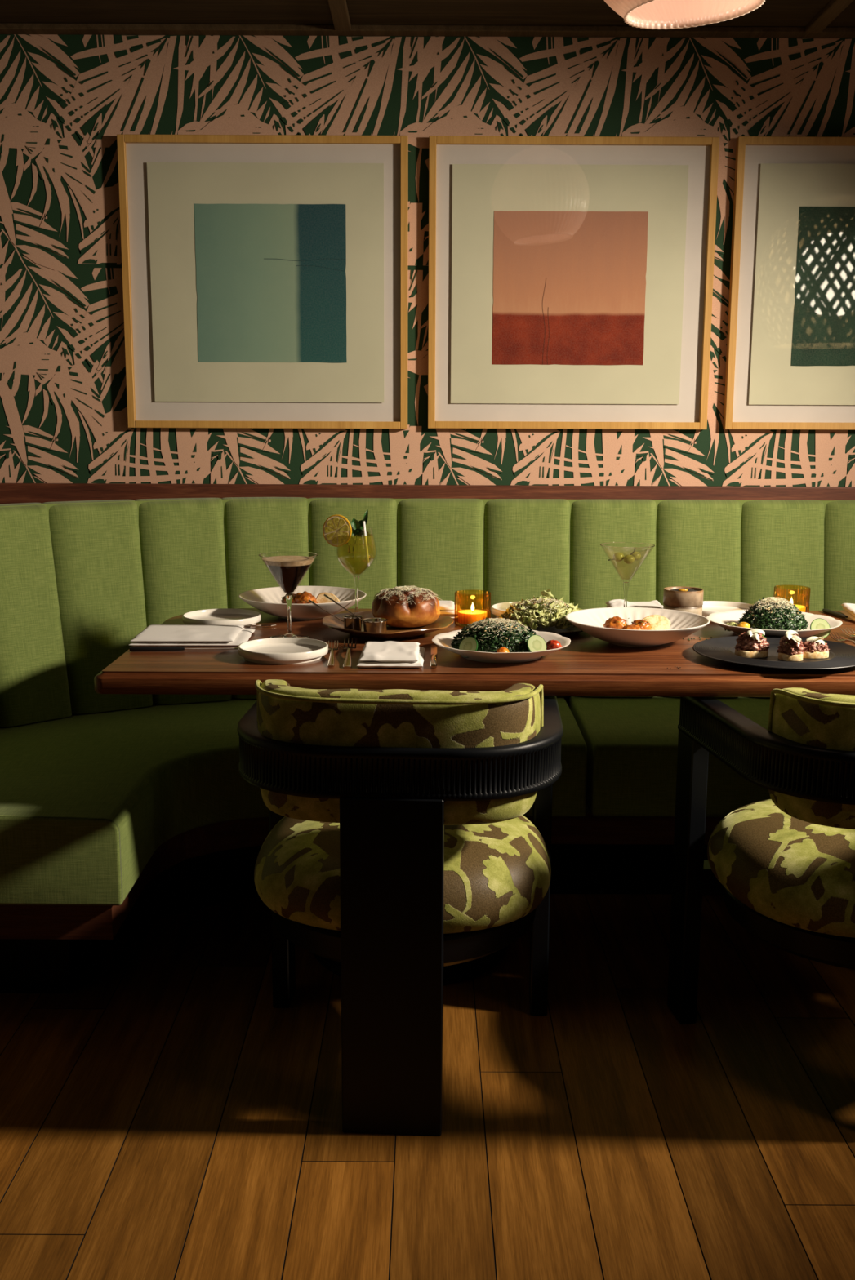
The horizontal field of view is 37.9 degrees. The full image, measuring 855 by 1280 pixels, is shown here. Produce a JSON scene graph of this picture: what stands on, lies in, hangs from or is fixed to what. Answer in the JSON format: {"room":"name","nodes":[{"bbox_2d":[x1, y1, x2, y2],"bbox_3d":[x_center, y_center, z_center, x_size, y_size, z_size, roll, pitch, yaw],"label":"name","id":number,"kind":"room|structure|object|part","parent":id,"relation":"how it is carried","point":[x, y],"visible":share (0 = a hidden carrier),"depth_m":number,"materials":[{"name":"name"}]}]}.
{"room":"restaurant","nodes":[
{"label":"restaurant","id":0,"kind":"room"},
{"bbox_2d":[0,893,854,1279],"bbox_3d":[0.820,1.172,0.843,5.350,0.100,6.240,0,10,0],"label":"floor","id":1,"kind":"structure","parent":0,"point":[161,1118],"depth_m":2.24,"materials":[{"name":"brown wood"}]},
{"bbox_2d":[236,679,563,1135],"bbox_3d":[-0.046,0.432,2.398,0.590,0.792,0.563,1,10,3],"label":"dining chair","id":2,"kind":"object","parent":1,"relation":"on","point":[400,847],"visible":1,"depth_m":2.13,"materials":[{"name":"black wood"}]},
{"bbox_3d":[-0.309,0.476,2.643,0.036,0.615,0.087,1,10,3],"label":"leg","id":3,"kind":"part","parent":2,"relation":"part of","materials":[{"name":"black wood"}]},
{"bbox_3d":[-0.061,0.566,2.156,0.175,0.615,0.037,1,10,3],"label":"leg","id":4,"kind":"part","parent":2,"relation":"part of","materials":[{"name":"black wood"}]},
{"bbox_2d":[257,679,540,825],"bbox_3d":[-0.054,0.188,2.178,0.507,0.233,0.188,1,10,3],"label":"cushion","id":5,"kind":"object","parent":2,"relation":"on","point":[344,757],"depth_m":2.09,"materials":[{"name":"fabric"}]},
{"bbox_3d":[-0.046,0.177,2.344,0.590,0.089,0.538,1,10,3],"label":"arm rail","id":6,"kind":"part","parent":2,"relation":"part of","materials":[{"name":"black wood"}]},
{"bbox_2d":[253,814,551,933],"bbox_3d":[-0.046,0.403,2.407,0.566,0.142,0.536,1,10,3],"label":"seat cushion","id":7,"kind":"object","parent":2,"relation":"on","point":[496,874],"depth_m":2.22,"materials":[{"name":"fabric"}]},
{"bbox_3d":[-0.046,0.506,2.423,0.536,0.067,0.524,1,10,3],"label":"seat frame","id":8,"kind":"part","parent":2,"relation":"part of","materials":[{"name":"black wood"}]},
{"bbox_3d":[0.238,0.484,2.615,0.036,0.615,0.087,1,10,3],"label":"leg","id":9,"kind":"part","parent":2,"relation":"part of","materials":[{"name":"black wood"}]},
{"bbox_2d":[0,497,854,993],"bbox_3d":[0.189,0.199,3.070,3.908,1.012,1.384,0,10,0],"label":"banquette","id":10,"kind":"object","parent":1,"relation":"on","point":[122,813],"visible":0.62,"depth_m":3.29,"materials":[{"name":"green fabric"}]},
{"bbox_2d":[0,696,586,905],"bbox_3d":[-0.474,0.344,3.060,1.734,0.188,1.145,0,10,0],"label":"seat cushion","id":11,"kind":"object","parent":10,"relation":"on","point":[88,797],"depth_m":2.90,"materials":[{"name":"green fabric"}]},
{"bbox_2d":[568,696,770,817],"bbox_3d":[0.896,0.299,3.344,0.975,0.188,0.565,0,10,0],"label":"seat cushion","id":12,"kind":"object","parent":10,"relation":"on","point":[631,742],"depth_m":3.08,"materials":[{"name":"green fabric"}]},
{"bbox_2d":[93,608,854,985],"bbox_3d":[0.828,0.364,2.910,2.971,0.750,0.844,0,10,0],"label":"dining table","id":13,"kind":"object","parent":1,"relation":"on","point":[589,665],"visible":0.34,"depth_m":2.46,"materials":[{"name":"brown wood"}]},
{"bbox_2d":[128,646,237,651],"bbox_3d":[-0.512,0.019,2.651,0.240,0.010,0.014,0,10,-3],"label":"table knife","id":14,"kind":"object","parent":13,"relation":"on","point":[131,648],"visible":0.97,"depth_m":2.64,"materials":[{"name":"silver metal"}]},
{"bbox_3d":[-0.575,0.019,2.647,0.115,0.010,0.014,0,10,-4],"label":"handle","id":15,"kind":"part","parent":14,"relation":"part of","materials":[{"name":"silver metal"}]},
{"bbox_3d":[-0.455,0.018,2.654,0.125,0.002,0.013,0,10,-4],"label":"blade","id":16,"kind":"part","parent":14,"relation":"part of","materials":[{"name":"silver metal"}]},
{"bbox_2d":[128,624,254,646],"bbox_3d":[-0.523,-0.013,2.790,0.252,0.022,0.203,0,10,-1],"label":"cloth napkin","id":17,"kind":"object","parent":13,"relation":"on","point":[153,635],"visible":0.98,"depth_m":2.73,"materials":[{"name":"white fabric"}]},
{"bbox_2d":[182,608,261,628],"bbox_3d":[-0.493,-0.049,2.985,0.186,0.025,0.186,0,10,0],"label":"plate","id":18,"kind":"object","parent":13,"relation":"on","point":[244,617],"visible":0.81,"depth_m":3.02,"materials":[{"name":"white ceramic"}]},
{"bbox_2d":[244,624,275,626],"bbox_3d":[-0.476,-0.032,2.929,0.240,0.010,0.014,-1,10,-9],"label":"table knife","id":19,"kind":"object","parent":13,"relation":"on","point":[261,624],"visible":0.11,"depth_m":2.94,"materials":[{"name":"silver metal"}]},
{"bbox_2d":[237,637,328,664],"bbox_3d":[-0.300,0.023,2.591,0.186,0.025,0.186,0,10,0],"label":"plate","id":20,"kind":"object","parent":13,"relation":"on","point":[273,651],"visible":1,"depth_m":2.60,"materials":[{"name":"white ceramic"}]},
{"bbox_2d":[258,551,317,638],"bbox_3d":[-0.312,-0.098,2.800,0.132,0.189,0.132,0,10,0],"label":"cocktail glass","id":21,"kind":"object","parent":13,"relation":"on","point":[288,571],"visible":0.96,"depth_m":2.77,"materials":[{"name":"clear glass"}]},
{"bbox_3d":[-0.312,-0.053,2.808,0.087,0.098,0.087,0,10,0],"label":"stem","id":22,"kind":"part","parent":21,"relation":"part of","materials":[{"name":"clear glass"}]},
{"bbox_2d":[238,586,366,619],"bbox_3d":[-0.312,-0.087,3.113,0.318,0.055,0.318,9,13,39],"label":"bowl","id":23,"kind":"object","parent":13,"relation":"on","point":[267,600],"visible":0.86,"depth_m":3.06,"materials":[{"name":"ceramic"}]},
{"bbox_2d":[280,592,296,604],"bbox_3d":[-0.342,-0.094,3.116,0.050,0.050,0.043,0,10,0],"label":"meatball","id":24,"kind":"object","parent":23,"relation":"in","point":[283,600],"visible":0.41,"depth_m":3.10,"materials":[{"name":"brown food"}]},
{"bbox_2d":[294,591,315,604],"bbox_3d":[-0.306,-0.095,3.107,0.058,0.054,0.046,0,10,0],"label":"meatball","id":25,"kind":"object","parent":23,"relation":"in","point":[300,597],"visible":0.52,"depth_m":3.09,"materials":[{"name":"orange food"}]},
{"bbox_2d":[315,592,339,603],"bbox_3d":[-0.248,-0.093,3.122,0.068,0.051,0.028,2,11,11],"label":"toast slice","id":26,"kind":"object","parent":23,"relation":"in","point":[320,598],"visible":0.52,"depth_m":3.12,"materials":[{"name":"beige food"}]},
{"bbox_2d":[327,640,337,666],"bbox_3d":[-0.199,0.027,2.597,0.023,0.015,0.221,0,10,-3],"label":"fork","id":27,"kind":"object","parent":13,"relation":"on","point":[331,663],"visible":0.94,"depth_m":2.56,"materials":[{"name":"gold metal"}]},
{"bbox_2d":[322,510,375,612],"bbox_3d":[-0.178,-0.179,3.006,0.117,0.274,0.100,7,12,33],"label":"wine glass","id":28,"kind":"object","parent":13,"relation":"on","point":[337,531],"visible":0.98,"depth_m":2.97,"materials":[{"name":"glass"}]},
{"bbox_3d":[-0.172,-0.099,3.016,0.079,0.114,0.079,0,10,0],"label":"stem","id":29,"kind":"part","parent":28,"relation":"part of","materials":[{"name":"clear glass"}]},
{"bbox_2d":[342,638,356,668],"bbox_3d":[-0.165,0.025,2.608,0.028,0.015,0.262,0,10,-2],"label":"fork","id":30,"kind":"object","parent":13,"relation":"on","point":[347,664],"visible":1,"depth_m":2.56,"materials":[{"name":"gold metal"}]},
{"bbox_2d":[322,610,453,639],"bbox_3d":[-0.092,-0.031,2.876,0.305,0.031,0.304,0,10,0],"label":"plate","id":31,"kind":"object","parent":13,"relation":"on","point":[442,621],"visible":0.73,"depth_m":2.84,"materials":[{"name":"brown ceramic"}]},
{"bbox_2d":[342,614,362,631],"bbox_3d":[-0.170,-0.037,2.829,0.046,0.035,0.046,0,10,0],"label":"cup","id":32,"kind":"object","parent":31,"relation":"on","point":[350,621],"visible":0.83,"depth_m":2.81,"materials":[{"name":"silver metal"}]},
{"bbox_2d":[307,600,343,622],"bbox_3d":[-0.214,-0.059,2.829,0.113,0.067,0.012,1,10,5],"label":"spoon","id":33,"kind":"object","parent":32,"relation":"in","point":[309,601],"visible":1,"depth_m":2.83,"materials":[{"name":"silver metal"}]},
{"bbox_2d":[362,617,387,632],"bbox_3d":[-0.118,-0.030,2.806,0.058,0.031,0.058,0,10,0],"label":"cup","id":34,"kind":"object","parent":31,"relation":"on","point":[370,624],"visible":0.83,"depth_m":2.79,"materials":[{"name":"silver metal"}]},
{"bbox_2d":[323,594,362,621],"bbox_3d":[-0.172,-0.062,2.815,0.135,0.079,0.012,3,11,14],"label":"spoon","id":35,"kind":"object","parent":34,"relation":"in","point":[324,595],"visible":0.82,"depth_m":2.82,"materials":[{"name":"silver metal"}]},
{"bbox_2d":[371,585,441,627],"bbox_3d":[-0.048,-0.079,2.905,0.164,0.093,0.151,0,10,0],"label":"bread loaf","id":36,"kind":"object","parent":31,"relation":"on","point":[403,606],"visible":0.98,"depth_m":2.85,"materials":[{"name":"brown food"}]},
{"bbox_2d":[356,640,425,667],"bbox_3d":[-0.073,0.028,2.567,0.134,0.027,0.192,0,10,1],"label":"cloth napkin","id":37,"kind":"object","parent":13,"relation":"on","point":[388,654],"visible":1,"depth_m":2.50,"materials":[{"name":"white fabric"}]},
{"bbox_2d":[430,644,436,668],"bbox_3d":[0.013,0.032,2.592,0.014,0.010,0.240,0,10,1],"label":"table knife","id":38,"kind":"object","parent":13,"relation":"on","point":[433,648],"visible":1,"depth_m":2.55,"materials":[{"name":"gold metal"}]},
{"bbox_3d":[0.012,0.043,2.531,0.014,0.010,0.115,0,10,0],"label":"handle","id":39,"kind":"part","parent":38,"relation":"part of","materials":[{"name":"silver metal"}]},
{"bbox_3d":[0.014,0.021,2.649,0.013,0.002,0.125,0,10,0],"label":"blade","id":40,"kind":"part","parent":38,"relation":"part of","materials":[{"name":"silver metal"}]},
{"bbox_2d":[438,600,462,619],"bbox_3d":[0.010,-0.079,3.128,0.161,0.036,0.138,0,10,0],"label":"cloth napkin","id":41,"kind":"object","parent":13,"relation":"on","point":[446,607],"visible":0.32,"depth_m":3.07,"materials":[{"name":"white fabric"}]},
{"bbox_2d":[453,589,490,626],"bbox_3d":[0.108,-0.075,2.988,0.087,0.080,0.087,0,10,0],"label":"candle holder","id":42,"kind":"object","parent":13,"relation":"on","point":[465,617],"visible":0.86,"depth_m":2.97,"materials":[{"name":"orange glass"}]},
{"bbox_2d":[431,629,570,663],"bbox_3d":[0.155,0.016,2.617,0.292,0.034,0.292,-1,10,-6],"label":"scalloped plate","id":43,"kind":"object","parent":13,"relation":"on","point":[443,640],"visible":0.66,"depth_m":2.54,"materials":[{"name":"ceramic"}]},
{"bbox_2d":[458,636,477,657],"bbox_3d":[0.084,0.015,2.559,0.045,0.042,0.022,9,13,40],"label":"cucumber slice","id":44,"kind":"object","parent":43,"relation":"on","point":[468,643],"visible":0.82,"depth_m":2.56,"materials":[{"name":"green food"}]},
{"bbox_2d":[450,617,536,652],"bbox_3d":[0.145,-0.011,2.613,0.194,0.076,0.160,0,10,0],"label":"salad","id":45,"kind":"object","parent":43,"relation":"on","point":[491,634],"visible":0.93,"depth_m":2.57,"materials":[{"name":"green food"}]},
{"bbox_2d":[496,646,509,652],"bbox_3d":[0.153,0.026,2.523,0.026,0.026,0.024,0,10,0],"label":"tomato","id":46,"kind":"object","parent":43,"relation":"on","point":[502,649],"visible":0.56,"depth_m":2.52,"materials":[{"name":"orange food"}]},
{"bbox_2d":[526,635,546,652],"bbox_3d":[0.224,0.011,2.550,0.045,0.041,0.023,-5,12,-29],"label":"cucumber slice","id":47,"kind":"object","parent":43,"relation":"on","point":[535,642],"visible":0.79,"depth_m":2.55,"materials":[{"name":"green food"}]},
{"bbox_2d":[546,640,560,651],"bbox_3d":[0.262,0.013,2.589,0.035,0.026,0.031,0,10,0],"label":"tomato","id":48,"kind":"object","parent":43,"relation":"on","point":[551,644],"visible":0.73,"depth_m":2.58,"materials":[{"name":"red food"}]},
{"bbox_2d":[490,601,519,617],"bbox_3d":[0.252,-0.071,3.122,0.186,0.025,0.186,0,10,0],"label":"plate","id":49,"kind":"object","parent":13,"relation":"on","point":[496,609],"visible":0.16,"depth_m":3.17,"materials":[{"name":"white ceramic"}]},
{"bbox_2d":[525,624,583,635],"bbox_3d":[0.272,-0.031,2.933,0.244,0.014,0.244,0,10,0],"label":"plate","id":50,"kind":"object","parent":13,"relation":"on","point":[569,630],"visible":0.23,"depth_m":2.88,"materials":[{"name":"ceramic"}]},
{"bbox_2d":[497,588,582,630],"bbox_3d":[0.271,-0.074,2.928,0.212,0.091,0.181,0,10,0],"label":"salad","id":51,"kind":"object","parent":50,"relation":"on","point":[547,611],"visible":0.94,"depth_m":2.88,"materials":[{"name":"green food"}]},
{"bbox_2d":[600,542,654,607],"bbox_3d":[0.486,-0.139,3.044,0.132,0.189,0.132,0,10,0],"label":"cocktail glass","id":52,"kind":"object","parent":13,"relation":"on","point":[633,556],"visible":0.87,"depth_m":3.03,"materials":[{"name":"glass"}]},
{"bbox_3d":[0.485,-0.094,3.052,0.087,0.098,0.087,0,10,0],"label":"stem","id":53,"kind":"part","parent":52,"relation":"part of","materials":[{"name":"clear glass"}]},
{"bbox_2d":[604,599,662,608],"bbox_3d":[0.533,-0.083,3.171,0.153,0.034,0.104,0,10,-2],"label":"cloth napkin","id":54,"kind":"object","parent":13,"relation":"on","point":[615,602],"visible":0.41,"depth_m":3.16,"materials":[{"name":"white fabric"}]},
{"bbox_2d":[564,607,710,647],"bbox_3d":[0.466,-0.022,2.775,0.318,0.055,0.318,9,13,39],"label":"bowl","id":55,"kind":"object","parent":13,"relation":"on","point":[591,621],"visible":0.91,"depth_m":2.79,"materials":[{"name":"ceramic"}]},
{"bbox_2d":[603,616,626,629],"bbox_3d":[0.417,-0.027,2.763,0.054,0.053,0.045,0,10,0],"label":"meatball","id":56,"kind":"object","parent":55,"relation":"in","point":[612,623],"visible":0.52,"depth_m":2.75,"materials":[{"name":"orange food"}]},
{"bbox_2d":[623,624,643,630],"bbox_3d":[0.453,-0.016,2.742,0.049,0.036,0.044,-5,12,-27],"label":"meatball","id":57,"kind":"object","parent":55,"relation":"in","point":[631,626],"visible":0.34,"depth_m":2.73,"materials":[{"name":"brown food"}]},
{"bbox_2d":[631,619,651,630],"bbox_3d":[0.476,-0.024,2.772,0.047,0.043,0.045,0,10,0],"label":"meatball","id":58,"kind":"object","parent":55,"relation":"in","point":[646,627],"visible":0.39,"depth_m":2.76,"materials":[{"name":"orange food"}]},
{"bbox_2d":[641,614,670,630],"bbox_3d":[0.508,-0.030,2.784,0.072,0.051,0.032,0,10,-4],"label":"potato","id":59,"kind":"object","parent":55,"relation":"in","point":[657,622],"visible":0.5,"depth_m":2.78,"materials":[{"name":"beige food"}]},
{"bbox_2d":[662,586,703,615],"bbox_3d":[0.624,-0.086,3.043,0.096,0.086,0.096,0,10,0],"label":"mug","id":60,"kind":"object","parent":13,"relation":"on","point":[683,598],"visible":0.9,"depth_m":3.00,"materials":[{"name":"brown ceramic"}]},
{"bbox_2d":[702,600,752,617],"bbox_3d":[0.742,-0.073,3.145,0.186,0.025,0.186,0,10,0],"label":"plate","id":61,"kind":"object","parent":13,"relation":"on","point":[708,607],"visible":0.25,"depth_m":3.21,"materials":[{"name":"white ceramic"}]},
{"bbox_2d":[692,635,854,669],"bbox_3d":[0.740,0.030,2.603,0.364,0.016,0.364,-1,10,-8],"label":"plate","id":62,"kind":"object","parent":13,"relation":"on","point":[722,649],"visible":0.74,"depth_m":2.56,"materials":[{"name":"black ceramic"}]},
{"bbox_2d":[733,628,768,657],"bbox_3d":[0.673,0.006,2.574,0.068,0.059,0.058,0,10,-4],"label":"crostino","id":63,"kind":"object","parent":62,"relation":"on","point":[750,644],"visible":1,"depth_m":2.56,"materials":[{"name":"brown food"}]},
{"bbox_2d":[776,630,804,661],"bbox_3d":[0.743,0.011,2.543,0.052,0.062,0.054,-8,13,-40],"label":"crostino","id":64,"kind":"object","parent":62,"relation":"on","point":[790,648],"visible":1,"depth_m":2.53,"materials":[{"name":"brown food"}]},
{"bbox_2d":[801,635,829,658],"bbox_3d":[0.799,0.012,2.577,0.067,0.044,0.053,-2,10,-10],"label":"crostino","id":65,"kind":"object","parent":62,"relation":"on","point":[815,647],"visible":0.92,"depth_m":2.56,"materials":[{"name":"beige food"}]},
{"bbox_2d":[706,609,842,638],"bbox_3d":[0.803,-0.031,2.892,0.305,0.034,0.305,-3,11,-20],"label":"scalloped plate","id":66,"kind":"object","parent":13,"relation":"on","point":[720,618],"visible":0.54,"depth_m":2.90,"materials":[{"name":"ceramic"}]},
{"bbox_2d":[724,622,737,631],"bbox_3d":[0.702,-0.030,2.854,0.042,0.024,0.032,0,10,0],"label":"leaf","id":67,"kind":"object","parent":66,"relation":"on","point":[731,624],"visible":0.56,"depth_m":2.85,"materials":[{"name":"food"}]},
{"bbox_2d":[736,622,750,627],"bbox_3d":[0.722,-0.030,2.845,0.030,0.022,0.024,0,10,0],"label":"tomato","id":68,"kind":"object","parent":66,"relation":"on","point":[744,624],"visible":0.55,"depth_m":2.84,"materials":[{"name":"food"}]},
{"bbox_2d":[737,595,808,631],"bbox_3d":[0.803,-0.061,2.886,0.156,0.085,0.147,-3,11,-19],"label":"salad","id":69,"kind":"object","parent":66,"relation":"on","point":[772,613],"visible":0.99,"depth_m":2.85,"materials":[{"name":"green food"}]},
{"bbox_2d":[809,617,830,638],"bbox_3d":[0.888,-0.026,2.815,0.047,0.044,0.022,-1,10,-8],"label":"cucumber slice","id":70,"kind":"object","parent":66,"relation":"on","point":[817,624],"visible":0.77,"depth_m":2.81,"materials":[{"name":"green food"}]},
{"bbox_2d":[773,585,810,612],"bbox_3d":[0.905,-0.092,3.098,0.087,0.080,0.087,0,10,0],"label":"candle holder","id":71,"kind":"object","parent":13,"relation":"on","point":[802,608],"visible":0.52,"depth_m":3.09,"materials":[{"name":"orange glass"}]},
{"bbox_2d":[822,608,854,621],"bbox_3d":[1.044,-0.056,3.099,0.014,0.010,0.240,-1,10,-9],"label":"table knife","id":72,"kind":"object","parent":13,"relation":"on","point":[825,611],"visible":1,"depth_m":3.15,"materials":[{"name":"silver metal"}]},
{"bbox_3d":[1.034,-0.067,3.159,0.014,0.010,0.115,-2,10,-10],"label":"handle","id":73,"kind":"part","parent":72,"relation":"part of","materials":[{"name":"silver metal"}]},
{"bbox_2d":[828,631,854,644],"bbox_3d":[0.933,0.008,2.729,0.023,0.015,0.221,-1,10,-6],"label":"fork","id":74,"kind":"object","parent":13,"relation":"on","point":[841,639],"visible":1,"depth_m":2.79,"materials":[{"name":"silver metal"}]},
{"bbox_2d":[838,603,854,619],"bbox_3d":[1.128,-0.071,3.118,0.155,0.034,0.172,1,10,5],"label":"cloth napkin","id":75,"kind":"object","parent":13,"relation":"on","point":[849,608],"visible":0.98,"depth_m":3.15,"materials":[{"name":"white fabric"}]},
{"bbox_2d":[839,627,854,637],"bbox_3d":[0.981,-0.001,2.779,0.028,0.015,0.251,0,10,-4],"label":"fork","id":76,"kind":"object","parent":13,"relation":"on","point":[846,632],"visible":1,"depth_m":2.87,"materials":[{"name":"silver metal"}]},
{"bbox_2d":[666,687,854,1024],"bbox_3d":[0.842,0.437,2.391,0.590,0.792,0.563,-1,10,-8],"label":"dining chair","id":77,"kind":"object","parent":1,"relation":"on","point":[783,865],"visible":0.98,"depth_m":2.24,"materials":[{"name":"black wood"}]},
{"bbox_3d":[0.539,0.491,2.582,0.036,0.615,0.087,-1,10,-8],"label":"leg","id":78,"kind":"part","parent":77,"relation":"part of","materials":[{"name":"black wood"}]},
{"bbox_3d":[0.844,0.182,2.336,0.590,0.089,0.538,-1,10,-8],"label":"arm rail","id":79,"kind":"part","parent":77,"relation":"part of","materials":[{"name":"black wood"}]},
{"bbox_3d":[0.840,0.512,2.415,0.536,0.067,0.524,-1,10,-8],"label":"seat frame","id":80,"kind":"part","parent":77,"relation":"part of","materials":[{"name":"black wood"}]},
{"bbox_2d":[706,799,854,937],"bbox_3d":[0.840,0.408,2.399,0.566,0.142,0.536,-1,10,-8],"label":"seat cushion","id":81,"kind":"object","parent":77,"relation":"on","point":[790,874],"depth_m":2.25,"materials":[{"name":"fabric"}]},
{"bbox_2d":[768,687,854,829],"bbox_3d":[0.867,0.193,2.172,0.507,0.233,0.188,-1,10,-8],"label":"cushion","id":82,"kind":"object","parent":77,"relation":"on","point":[814,731],"depth_m":2.10,"materials":[{"name":"fabric"}]},
{"bbox_2d":[0,34,854,727],"bbox_3d":[0.828,-0.587,3.642,5.350,2.400,0.103,0,10,0],"label":"wall","id":83,"kind":"structure","parent":0,"point":[65,100],"depth_m":3.47,"materials":[{"name":"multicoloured paper"}]},
{"bbox_2d":[116,133,408,429],"bbox_3d":[-0.456,-0.999,3.502,0.800,0.795,0.025,0,10,0],"label":"framed print","id":84,"kind":"object","parent":83,"relation":"attached to","point":[264,277],"visible":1,"depth_m":3.50,"materials":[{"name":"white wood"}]},
{"bbox_2d":[327,0,351,30],"bbox_3d":[-0.230,-1.113,0.403,0.044,0.016,5.990,0,10,0],"label":"ceiling beam","id":85,"kind":"structure","parent":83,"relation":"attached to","point":[338,8],"depth_m":3.22,"materials":[{"name":"brown wood"}]},
{"bbox_2d":[0,483,854,503],"bbox_3d":[0.827,-0.414,3.607,5.150,0.062,0.032,0,10,0],"label":"trim","id":86,"kind":"structure","parent":83,"relation":"attached to","point":[10,493],"depth_m":3.59,"materials":[{"name":"brown wood"}]},
{"bbox_2d":[0,22,854,38],"bbox_3d":[0.832,-1.648,3.374,5.150,0.016,0.050,0,10,0],"label":"trim","id":87,"kind":"structure","parent":83,"relation":"attached to","point":[5,28],"depth_m":3.35,"materials":[{"name":"brown wood"}]},
{"bbox_2d":[427,135,719,429],"bbox_3d":[0.402,-0.996,3.502,0.798,0.793,0.025,0,10,0],"label":"framed print","id":88,"kind":"object","parent":83,"relation":"attached to","point":[571,278],"visible":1,"depth_m":3.50,"materials":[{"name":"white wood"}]},
{"bbox_2d":[723,136,854,430],"bbox_3d":[1.252,-0.994,3.501,0.798,0.794,0.025,0,10,0],"label":"framed print","id":89,"kind":"object","parent":83,"relation":"attached to","point":[790,357],"visible":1,"depth_m":3.50,"materials":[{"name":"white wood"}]},
{"bbox_2d":[804,0,853,32],"bbox_3d":[1.035,-1.107,0.403,0.044,0.016,5.990,0,10,0],"label":"ceiling beam","id":90,"kind":"structure","parent":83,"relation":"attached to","point":[833,8],"depth_m":3.21,"materials":[{"name":"brown wood"}]},
{"bbox_2d":[0,0,854,26],"bbox_3d":[0.830,-1.161,0.368,5.350,0.100,6.140,0,10,0],"label":"ceiling","id":91,"kind":"structure","parent":0,"point":[772,13],"depth_m":3.25,"materials":[{"name":"brown wood"}]},
{"bbox_2d":[603,0,764,29],"bbox_3d":[0.430,-1.222,2.034,0.376,0.378,0.376,-9,14,-41],"label":"pendant lamp","id":92,"kind":"object","parent":91,"relation":"hanging from","point":[642,14],"visible":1,"depth_m":2.17,"materials":[{"name":"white glass"}]}
]}

